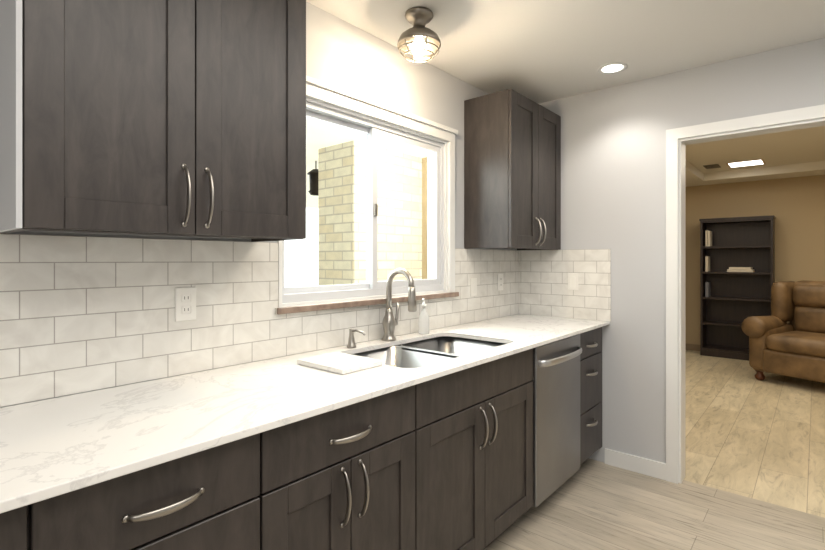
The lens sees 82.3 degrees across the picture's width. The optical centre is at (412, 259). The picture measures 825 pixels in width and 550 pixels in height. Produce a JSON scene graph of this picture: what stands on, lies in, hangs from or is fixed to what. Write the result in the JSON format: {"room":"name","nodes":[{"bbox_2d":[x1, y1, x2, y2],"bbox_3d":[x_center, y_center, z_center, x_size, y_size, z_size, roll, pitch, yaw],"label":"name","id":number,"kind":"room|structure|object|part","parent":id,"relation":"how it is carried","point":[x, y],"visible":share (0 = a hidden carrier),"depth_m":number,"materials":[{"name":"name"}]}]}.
{"room":"kitchen","nodes":[
{"label":"kitchen","id":0,"kind":"room"},
{"bbox_2d":[0,2,516,407],"bbox_3d":[-1.147,0.100,1.312,0.150,2.400,5.700,0,0,41],"label":"wall","id":1,"kind":"structure","parent":0,"point":[342,54],"depth_m":2.37,"materials":[{"name":"grey paint"}]},
{"bbox_2d":[0,0,305,241],"bbox_3d":[-0.720,-0.525,1.413,0.362,0.910,0.772,0,0,41],"label":"upper cabinet","id":2,"kind":"object","parent":1,"relation":"attached to","point":[169,117],"visible":1,"depth_m":1.25,"materials":[{"name":"brown wood"}]},
{"bbox_3d":[-0.739,-0.525,1.187,0.020,0.906,0.376,0,0,41],"label":"door","id":3,"kind":"part","parent":2,"relation":"part of","materials":[{"name":"brown wood"}]},
{"bbox_3d":[-0.616,-0.178,1.289,0.043,0.175,0.016,0,0,41],"label":"handle","id":4,"kind":"part","parent":2,"relation":"part of","materials":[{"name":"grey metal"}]},
{"bbox_3d":[-0.574,-0.178,1.338,0.043,0.175,0.016,0,0,41],"label":"handle","id":5,"kind":"part","parent":2,"relation":"part of","materials":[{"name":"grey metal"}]},
{"bbox_3d":[-0.492,-0.525,1.475,0.020,0.906,0.376,0,0,41],"label":"door","id":6,"kind":"part","parent":2,"relation":"part of","materials":[{"name":"brown wood"}]},
{"bbox_2d":[0,234,610,406],"bbox_3d":[-0.386,0.160,1.581,0.653,0.459,4.298,0,0,41],"label":"tile backsplash","id":7,"kind":"structure","parent":1,"relation":"attached to","point":[79,314],"depth_m":1.60,"materials":[{"name":"white tile"}]},
{"bbox_2d":[175,287,195,321],"bbox_3d":[-0.773,0.150,1.611,0.008,0.114,0.070,0,0,41],"label":"electrical outlet","id":8,"kind":"object","parent":7,"relation":"attached to","point":[185,303],"visible":1,"depth_m":1.61,"materials":[{"name":"white plastic"}]},
{"bbox_2d":[181,293,191,302],"bbox_3d":[-0.771,0.130,1.609,0.004,0.028,0.032,0,0,41],"label":"socket","id":9,"kind":"object","parent":8,"relation":"attached to","point":[185,297],"depth_m":1.61,"materials":[{"name":"white plastic"}]},
{"bbox_2d":[181,305,191,314],"bbox_3d":[-0.771,0.170,1.609,0.004,0.028,0.032,0,0,41],"label":"socket","id":10,"kind":"object","parent":8,"relation":"attached to","point":[185,309],"depth_m":1.61,"materials":[{"name":"white plastic"}]},
{"bbox_2d":[470,278,476,295],"bbox_3d":[0.386,0.170,2.962,0.008,0.114,0.070,0,0,41],"label":"light switch","id":11,"kind":"object","parent":7,"relation":"attached to","point":[473,286],"visible":1,"depth_m":2.95,"materials":[{"name":"white plastic"}]},
{"bbox_2d":[498,274,502,290],"bbox_3d":[0.600,0.150,3.213,0.008,0.114,0.070,0,0,41],"label":"electrical outlet","id":12,"kind":"object","parent":7,"relation":"attached to","point":[500,281],"visible":1,"depth_m":3.21,"materials":[{"name":"white plastic"}]},
{"bbox_2d":[568,273,577,289],"bbox_3d":[1.070,0.143,3.146,0.070,0.114,0.007,0,0,41],"label":"outlet","id":13,"kind":"object","parent":7,"relation":"attached to","point":[572,281],"visible":1,"depth_m":3.14,"materials":[{"name":"white plastic"}]},
{"bbox_2d":[570,276,575,286],"bbox_3d":[1.069,0.142,3.144,0.032,0.065,0.002,0,0,41],"label":"socket","id":14,"kind":"object","parent":13,"relation":"attached to","point":[572,278],"depth_m":3.14,"materials":[{"name":"white plastic"}]},
{"bbox_2d":[277,76,457,306],"bbox_3d":[-0.181,-0.289,2.382,0.144,0.959,1.222,0,0,41],"label":"window","id":15,"kind":"structure","parent":1,"relation":"in","point":[321,91],"depth_m":2.37,"materials":[{"name":"white plastic"}]},
{"bbox_3d":[-0.387,-0.259,2.188,0.024,0.804,0.551,0,0,41],"label":"window trim sash left","id":16,"kind":"part","parent":15,"relation":"part of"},
{"bbox_3d":[-0.183,-0.250,2.352,0.012,0.060,0.020,0,0,41],"label":"window trim latch","id":17,"kind":"part","parent":15,"relation":"part of","materials":[{"name":"grey metal"}]},
{"bbox_3d":[-0.027,-0.259,2.563,0.024,0.804,0.555,0,0,41],"label":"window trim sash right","id":18,"kind":"part","parent":15,"relation":"part of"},
{"bbox_2d":[277,292,458,314],"bbox_3d":[-0.131,0.203,2.338,0.014,0.026,1.240,0,0,41],"label":"window sill","id":19,"kind":"structure","parent":1,"relation":"attached to","point":[298,309],"depth_m":2.16,"materials":[{"name":"wood"}]},
{"bbox_2d":[464,89,560,249],"bbox_3d":[0.679,-0.525,3.045,0.362,0.910,0.688,0,0,41],"label":"upper cabinet","id":20,"kind":"object","parent":1,"relation":"attached to","point":[512,168],"visible":1,"depth_m":2.83,"materials":[{"name":"brown wood"}]},
{"bbox_3d":[0.668,-0.525,2.829,0.020,0.906,0.340,0,0,41],"label":"door","id":21,"kind":"part","parent":20,"relation":"part of","materials":[{"name":"brown wood"}]},
{"bbox_3d":[0.779,-0.178,2.917,0.043,0.175,0.016,0,0,41],"label":"handle","id":22,"kind":"part","parent":20,"relation":"part of","materials":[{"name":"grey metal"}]},
{"bbox_3d":[0.821,-0.178,2.966,0.043,0.175,0.016,0,0,41],"label":"handle","id":23,"kind":"part","parent":20,"relation":"part of","materials":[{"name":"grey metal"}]},
{"bbox_3d":[0.891,-0.525,3.090,0.020,0.906,0.340,0,0,41],"label":"door","id":24,"kind":"part","parent":20,"relation":"part of","materials":[{"name":"brown wood"}]},
{"bbox_2d":[422,157,426,278],"bbox_3d":[1.613,0.040,5.862,0.120,2.520,4.560,0,0,41],"label":"wall","id":25,"kind":"structure","parent":0,"point":[424,216],"depth_m":4.15,"materials":[{"name":"beige paint"}]},
{"bbox_2d":[306,0,824,103],"bbox_3d":[0.150,-1.140,0.121,3.670,0.080,5.820,0,0,41],"label":"ceiling","id":26,"kind":"structure","parent":0,"point":[539,51],"depth_m":2.29,"materials":[{"name":"white paint"}]},
{"bbox_2d":[397,7,440,62],"bbox_3d":[0.029,-0.998,2.109,0.197,0.202,0.198,0,0,41],"label":"flush-mount light fixture","id":27,"kind":"object","parent":26,"relation":"attached to","point":[418,38],"visible":1,"depth_m":2.08,"materials":[{"name":"silver metal"}]},
{"bbox_3d":[0.029,-0.967,2.109,0.064,0.102,0.064,0,0,41],"label":"bulb","id":28,"kind":"part","parent":27,"relation":"part of","materials":[{"name":"white glass"}]},
{"bbox_2d":[598,62,627,73],"bbox_3d":[1.146,-1.097,2.705,0.160,0.005,0.160,0,0,41],"label":"recessed light","id":29,"kind":"object","parent":26,"relation":"in","point":[613,68],"visible":1,"depth_m":2.70,"materials":[{"name":"white plastic"}]},
{"bbox_2d":[484,350,824,549],"bbox_3d":[1.647,1.325,1.999,5.200,0.050,10.620,0,0,41],"label":"floor","id":30,"kind":"structure","parent":0,"point":[590,504],"depth_m":2.69,"materials":[{"name":"beige wood"}]},
{"bbox_2d":[0,505,26,549],"bbox_3d":[-1.039,0.856,0.817,0.634,0.888,0.489,0,0,41],"label":"base cabinet","id":31,"kind":"object","parent":30,"relation":"on","point":[13,529],"visible":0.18,"depth_m":0.80,"materials":[{"name":"brown wood"}]},
{"bbox_2d":[27,433,259,549],"bbox_3d":[-0.733,0.856,1.175,0.634,0.888,0.448,0,0,41],"label":"base cabinet","id":32,"kind":"object","parent":30,"relation":"on","point":[208,499],"visible":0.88,"depth_m":0.99,"materials":[{"name":"brown wood"}]},
{"bbox_3d":[-0.526,0.741,0.997,0.020,0.313,0.444,0,0,41],"label":"drawer","id":33,"kind":"part","parent":32,"relation":"part of","materials":[{"name":"brown wood"}]},
{"bbox_3d":[-0.506,0.512,0.980,0.036,0.019,0.166,0,0,41],"label":"handle","id":34,"kind":"part","parent":32,"relation":"part of","materials":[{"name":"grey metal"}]},
{"bbox_2d":[257,385,414,549],"bbox_3d":[-0.393,0.856,1.568,0.639,0.888,0.588,0,0,41],"label":"base cabinet","id":35,"kind":"object","parent":30,"relation":"on","point":[342,478],"depth_m":1.36,"materials":[{"name":"brown wood"}]},
{"bbox_3d":[-0.283,0.884,1.280,0.020,0.601,0.290,0,0,41],"label":"door","id":36,"kind":"part","parent":35,"relation":"part of","materials":[{"name":"brown wood"}]},
{"bbox_3d":[-0.187,0.500,1.392,0.020,0.156,0.584,0,0,41],"label":"drawer","id":37,"kind":"part","parent":35,"relation":"part of","materials":[{"name":"brown wood"}]},
{"bbox_3d":[-0.189,0.683,1.347,0.043,0.175,0.016,0,0,41],"label":"handle","id":38,"kind":"part","parent":35,"relation":"part of","materials":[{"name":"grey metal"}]},
{"bbox_3d":[-0.167,0.512,1.375,0.036,0.019,0.166,0,0,41],"label":"handle","id":39,"kind":"part","parent":35,"relation":"part of","materials":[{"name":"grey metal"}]},
{"bbox_3d":[-0.143,0.683,1.401,0.043,0.175,0.016,0,0,41],"label":"handle","id":40,"kind":"part","parent":35,"relation":"part of","materials":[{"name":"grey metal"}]},
{"bbox_3d":[-0.092,0.884,1.503,0.020,0.601,0.290,0,0,41],"label":"door","id":41,"kind":"part","parent":35,"relation":"part of","materials":[{"name":"brown wood"}]},
{"bbox_2d":[395,344,532,549],"bbox_3d":[0.086,0.856,2.126,0.639,0.888,0.878,0,0,41],"label":"base cabinet","id":42,"kind":"object","parent":30,"relation":"on","point":[473,430],"visible":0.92,"depth_m":1.89,"materials":[{"name":"brown wood"}]},
{"bbox_2d":[0,314,609,513],"bbox_3d":[-0.091,0.502,1.921,0.639,0.223,3.398,0,0,41],"label":"countertop","id":43,"kind":"structure","parent":42,"relation":"on","point":[53,447],"depth_m":1.27,"materials":[{"name":"stone"}]},
{"bbox_2d":[297,352,382,373],"bbox_3d":[-0.272,0.380,1.757,0.260,0.018,0.195,0,0,41],"label":"cutting board","id":44,"kind":"object","parent":43,"relation":"on","point":[340,363],"visible":1,"depth_m":1.73,"materials":[{"name":"plastic"}]},
{"bbox_2d":[347,329,365,347],"bbox_3d":[-0.247,0.347,2.082,0.110,0.084,0.044,0,0,41],"label":"soap dispenser","id":45,"kind":"object","parent":43,"relation":"on","point":[351,341],"visible":0.98,"depth_m":2.09,"materials":[{"name":"grey metal"}]},
{"bbox_2d":[382,268,416,340],"bbox_3d":[-0.049,0.214,2.269,0.206,0.351,0.112,0,0,41],"label":"faucet","id":46,"kind":"object","parent":43,"relation":"on","point":[389,322],"visible":1,"depth_m":2.27,"materials":[{"name":"grey metal"}]},
{"bbox_3d":[-0.081,0.269,2.337,0.030,0.114,0.051,0,0,41],"label":"lever","id":47,"kind":"part","parent":46,"relation":"part of","materials":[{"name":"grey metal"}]},
{"bbox_3d":[-0.055,0.144,2.247,0.186,0.211,0.043,0,0,41],"label":"spout","id":48,"kind":"part","parent":46,"relation":"part of","materials":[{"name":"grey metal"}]},
{"bbox_2d":[418,298,428,333],"bbox_3d":[0.056,0.294,2.485,0.057,0.189,0.071,0,0,41],"label":"soap bottle","id":49,"kind":"object","parent":43,"relation":"on","point":[423,324],"visible":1,"depth_m":2.47,"materials":[{"name":"white plastic"}]},
{"bbox_3d":[0.148,0.884,1.784,0.020,0.601,0.436,0,0,41],"label":"door","id":50,"kind":"part","parent":42,"relation":"part of","materials":[{"name":"brown wood"}]},
{"bbox_3d":[0.289,0.683,1.905,0.043,0.175,0.016,0,0,41],"label":"handle","id":51,"kind":"part","parent":42,"relation":"part of","materials":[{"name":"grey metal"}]},
{"bbox_3d":[0.335,0.683,1.959,0.043,0.175,0.016,0,0,41],"label":"handle","id":52,"kind":"part","parent":42,"relation":"part of","materials":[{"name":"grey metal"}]},
{"bbox_3d":[0.434,0.884,2.116,0.020,0.601,0.436,0,0,41],"label":"door","id":53,"kind":"part","parent":42,"relation":"part of","materials":[{"name":"brown wood"}]},
{"bbox_2d":[531,334,581,506],"bbox_3d":[0.567,0.856,2.669,0.663,0.888,0.562,0,0,41],"label":"dishwasher","id":54,"kind":"object","parent":30,"relation":"on","point":[556,415],"visible":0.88,"depth_m":2.43,"materials":[{"name":"silver metal"}]},
{"bbox_3d":[0.797,0.505,2.471,0.056,0.033,0.510,0,0,41],"label":"handle","id":55,"kind":"part","parent":54,"relation":"part of","materials":[{"name":"silver metal"}]},
{"bbox_2d":[580,327,601,465],"bbox_3d":[0.877,0.856,3.054,0.634,0.888,0.417,0,0,41],"label":"base cabinet","id":56,"kind":"object","parent":30,"relation":"on","point":[591,395],"visible":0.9,"depth_m":2.85,"materials":[{"name":"brown wood"}]},
{"bbox_3d":[1.071,1.044,2.860,0.020,0.282,0.370,0,0,41],"label":"drawer","id":57,"kind":"part","parent":56,"relation":"part of","materials":[{"name":"brown wood"}]},
{"bbox_3d":[1.071,0.741,2.860,0.020,0.313,0.370,0,0,41],"label":"drawer","id":58,"kind":"part","parent":56,"relation":"part of","materials":[{"name":"brown wood"}]},
{"bbox_3d":[1.071,0.500,2.860,0.020,0.156,0.370,0,0,41],"label":"drawer","id":59,"kind":"part","parent":56,"relation":"part of","materials":[{"name":"brown wood"}]},
{"bbox_3d":[1.091,0.983,2.842,0.036,0.019,0.146,0,0,41],"label":"handle","id":60,"kind":"part","parent":56,"relation":"part of","materials":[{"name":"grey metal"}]},
{"bbox_3d":[1.091,0.682,2.842,0.036,0.019,0.146,0,0,41],"label":"handle","id":61,"kind":"part","parent":56,"relation":"part of","materials":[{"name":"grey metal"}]},
{"bbox_3d":[1.091,0.512,2.842,0.036,0.019,0.146,0,0,41],"label":"handle","id":62,"kind":"part","parent":56,"relation":"part of","materials":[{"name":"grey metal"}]},
{"bbox_2d":[699,215,775,360],"bbox_3d":[4.327,0.370,6.301,0.810,1.860,0.320,0,0,41],"label":"bookshelf","id":63,"kind":"object","parent":30,"relation":"on","point":[737,267],"visible":0.81,"depth_m":6.41,"materials":[{"name":"black wood"}]},
{"bbox_2d":[705,281,710,296],"bbox_3d":[4.078,0.405,6.514,0.035,0.199,0.180,0,0,41],"label":"books","id":64,"kind":"object","parent":63,"relation":"on","point":[707,284],"depth_m":6.46,"materials":[{"name":"grey paper"}]},
{"bbox_2d":[705,230,712,246],"bbox_3d":[4.086,-0.295,6.508,0.055,0.219,0.180,0,0,41],"label":"books","id":65,"kind":"object","parent":63,"relation":"on","point":[708,234],"depth_m":6.45,"materials":[{"name":"beige paper"}]},
{"bbox_2d":[705,256,754,272],"bbox_3d":[4.270,0.054,6.357,0.530,0.209,0.210,0,0,41],"label":"books","id":66,"kind":"object","parent":63,"relation":"on","point":[707,258],"depth_m":6.26,"materials":[{"name":"beige paper"}]},
{"bbox_2d":[741,280,824,382],"bbox_3d":[4.244,0.765,4.952,0.940,1.070,1.046,0,0,-30],"label":"recliner","id":67,"kind":"object","parent":30,"relation":"on","point":[780,344],"visible":1,"depth_m":5.04,"materials":[{"name":"leather"}]},
{"bbox_3d":[4.154,0.865,4.898,0.730,0.170,0.600,0,0,-30],"label":"seat","id":68,"kind":"part","parent":67,"relation":"part of","materials":[{"name":"leather"}]},
{"bbox_2d":[793,305,824,337],"bbox_3d":[4.417,0.650,5.053,0.160,0.300,0.540,0,0,-30],"label":"cushion","id":69,"kind":"object","parent":67,"relation":"on","point":[806,318],"depth_m":5.11,"materials":[{"name":"leather"}]},
{"bbox_2d":[539,38,824,462],"bbox_3d":[2.083,0.040,2.377,3.670,2.520,0.120,0,0,41],"label":"wall","id":70,"kind":"structure","parent":0,"point":[613,168],"depth_m":2.89,"materials":[{"name":"grey paint"}]},
{"bbox_2d":[605,448,665,479],"bbox_3d":[2.286,1.252,2.114,2.780,0.095,0.014,0,0,41],"label":"baseboard","id":71,"kind":"structure","parent":70,"relation":"attached to","point":[642,465],"depth_m":2.89,"materials":[{"name":"white wood"}]},
{"bbox_2d":[666,104,824,483],"bbox_3d":[1.925,0.267,2.500,1.022,2.066,0.138,0,0,41],"label":"door frame","id":72,"kind":"structure","parent":70,"relation":"attached to","point":[673,136],"depth_m":2.75,"materials":[{"name":"white wood"}]},
{"bbox_2d":[686,175,824,344],"bbox_3d":[5.064,0.040,5.985,5.200,2.520,0.120,0,0,41],"label":"wall","id":73,"kind":"structure","parent":0,"point":[795,206],"depth_m":6.17,"materials":[{"name":"beige paint"}]},
{"bbox_2d":[686,343,699,350],"bbox_3d":[5.021,1.255,5.934,4.960,0.090,0.014,0,0,41],"label":"baseboard","id":74,"kind":"structure","parent":73,"relation":"attached to","point":[694,347],"depth_m":6.77,"materials":[{"name":"brown wood"}]},
{"bbox_2d":[686,126,824,172],"bbox_3d":[3.580,-1.190,4.254,5.200,0.060,4.680,0,0,41],"label":"ceiling","id":75,"kind":"structure","parent":0,"point":[805,145],"depth_m":5.00,"materials":[{"name":"white paint"}]},
{"bbox_2d":[686,160,703,182],"bbox_3d":[2.029,-1.110,5.194,1.380,0.100,4.080,0,0,41],"label":"ceiling soffit","id":76,"kind":"structure","parent":75,"relation":"attached to","point":[695,176],"depth_m":5.98,"materials":[{"name":"white paint"}]},
{"bbox_2d":[704,164,720,168],"bbox_3d":[3.706,-1.156,5.839,0.152,0.007,0.250,0,0,41],"label":"vent","id":77,"kind":"object","parent":75,"relation":"in","point":[708,166],"depth_m":5.82,"materials":[{"name":"brown metal"}]},
{"bbox_2d":[726,159,765,167],"bbox_3d":[4.003,-1.157,5.670,0.360,0.006,0.340,0,0,41],"label":"recessed light","id":78,"kind":"object","parent":75,"relation":"in","point":[747,163],"depth_m":5.64,"materials":[{"name":"white plastic"}]},
{"bbox_3d":[4.003,-1.157,5.670,0.320,0.005,0.300,0,0,41],"label":"light panel","id":79,"kind":"part","parent":78,"relation":"part of","materials":[{"name":"white plastic"}]},
{"bbox_2d":[686,161,824,186],"bbox_3d":[4.879,-1.110,5.769,4.960,0.100,0.450,0,0,41],"label":"ceiling soffit","id":80,"kind":"structure","parent":75,"relation":"attached to","point":[811,168],"depth_m":5.97,"materials":[{"name":"white paint"}]},
{"label":"outside","id":81,"kind":"structure","parent":0,"visible":0},
{"bbox_2d":[284,118,426,286],"bbox_3d":[-5.327,-1.600,7.200,13.840,6.200,20.000,0,0,41],"label":"patio","id":82,"kind":"structure","parent":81,"point":[334,265],"depth_m":3.79,"materials":[{"name":"beige"}]},
{"bbox_2d":[307,161,317,195],"bbox_3d":[-0.875,-0.742,4.280,0.160,0.314,0.160,0,0,41],"label":"lantern","id":83,"kind":"object","parent":82,"relation":"hanging from","point":[312,174],"depth_m":4.23,"materials":[{"name":"brown metal"}]}
]}

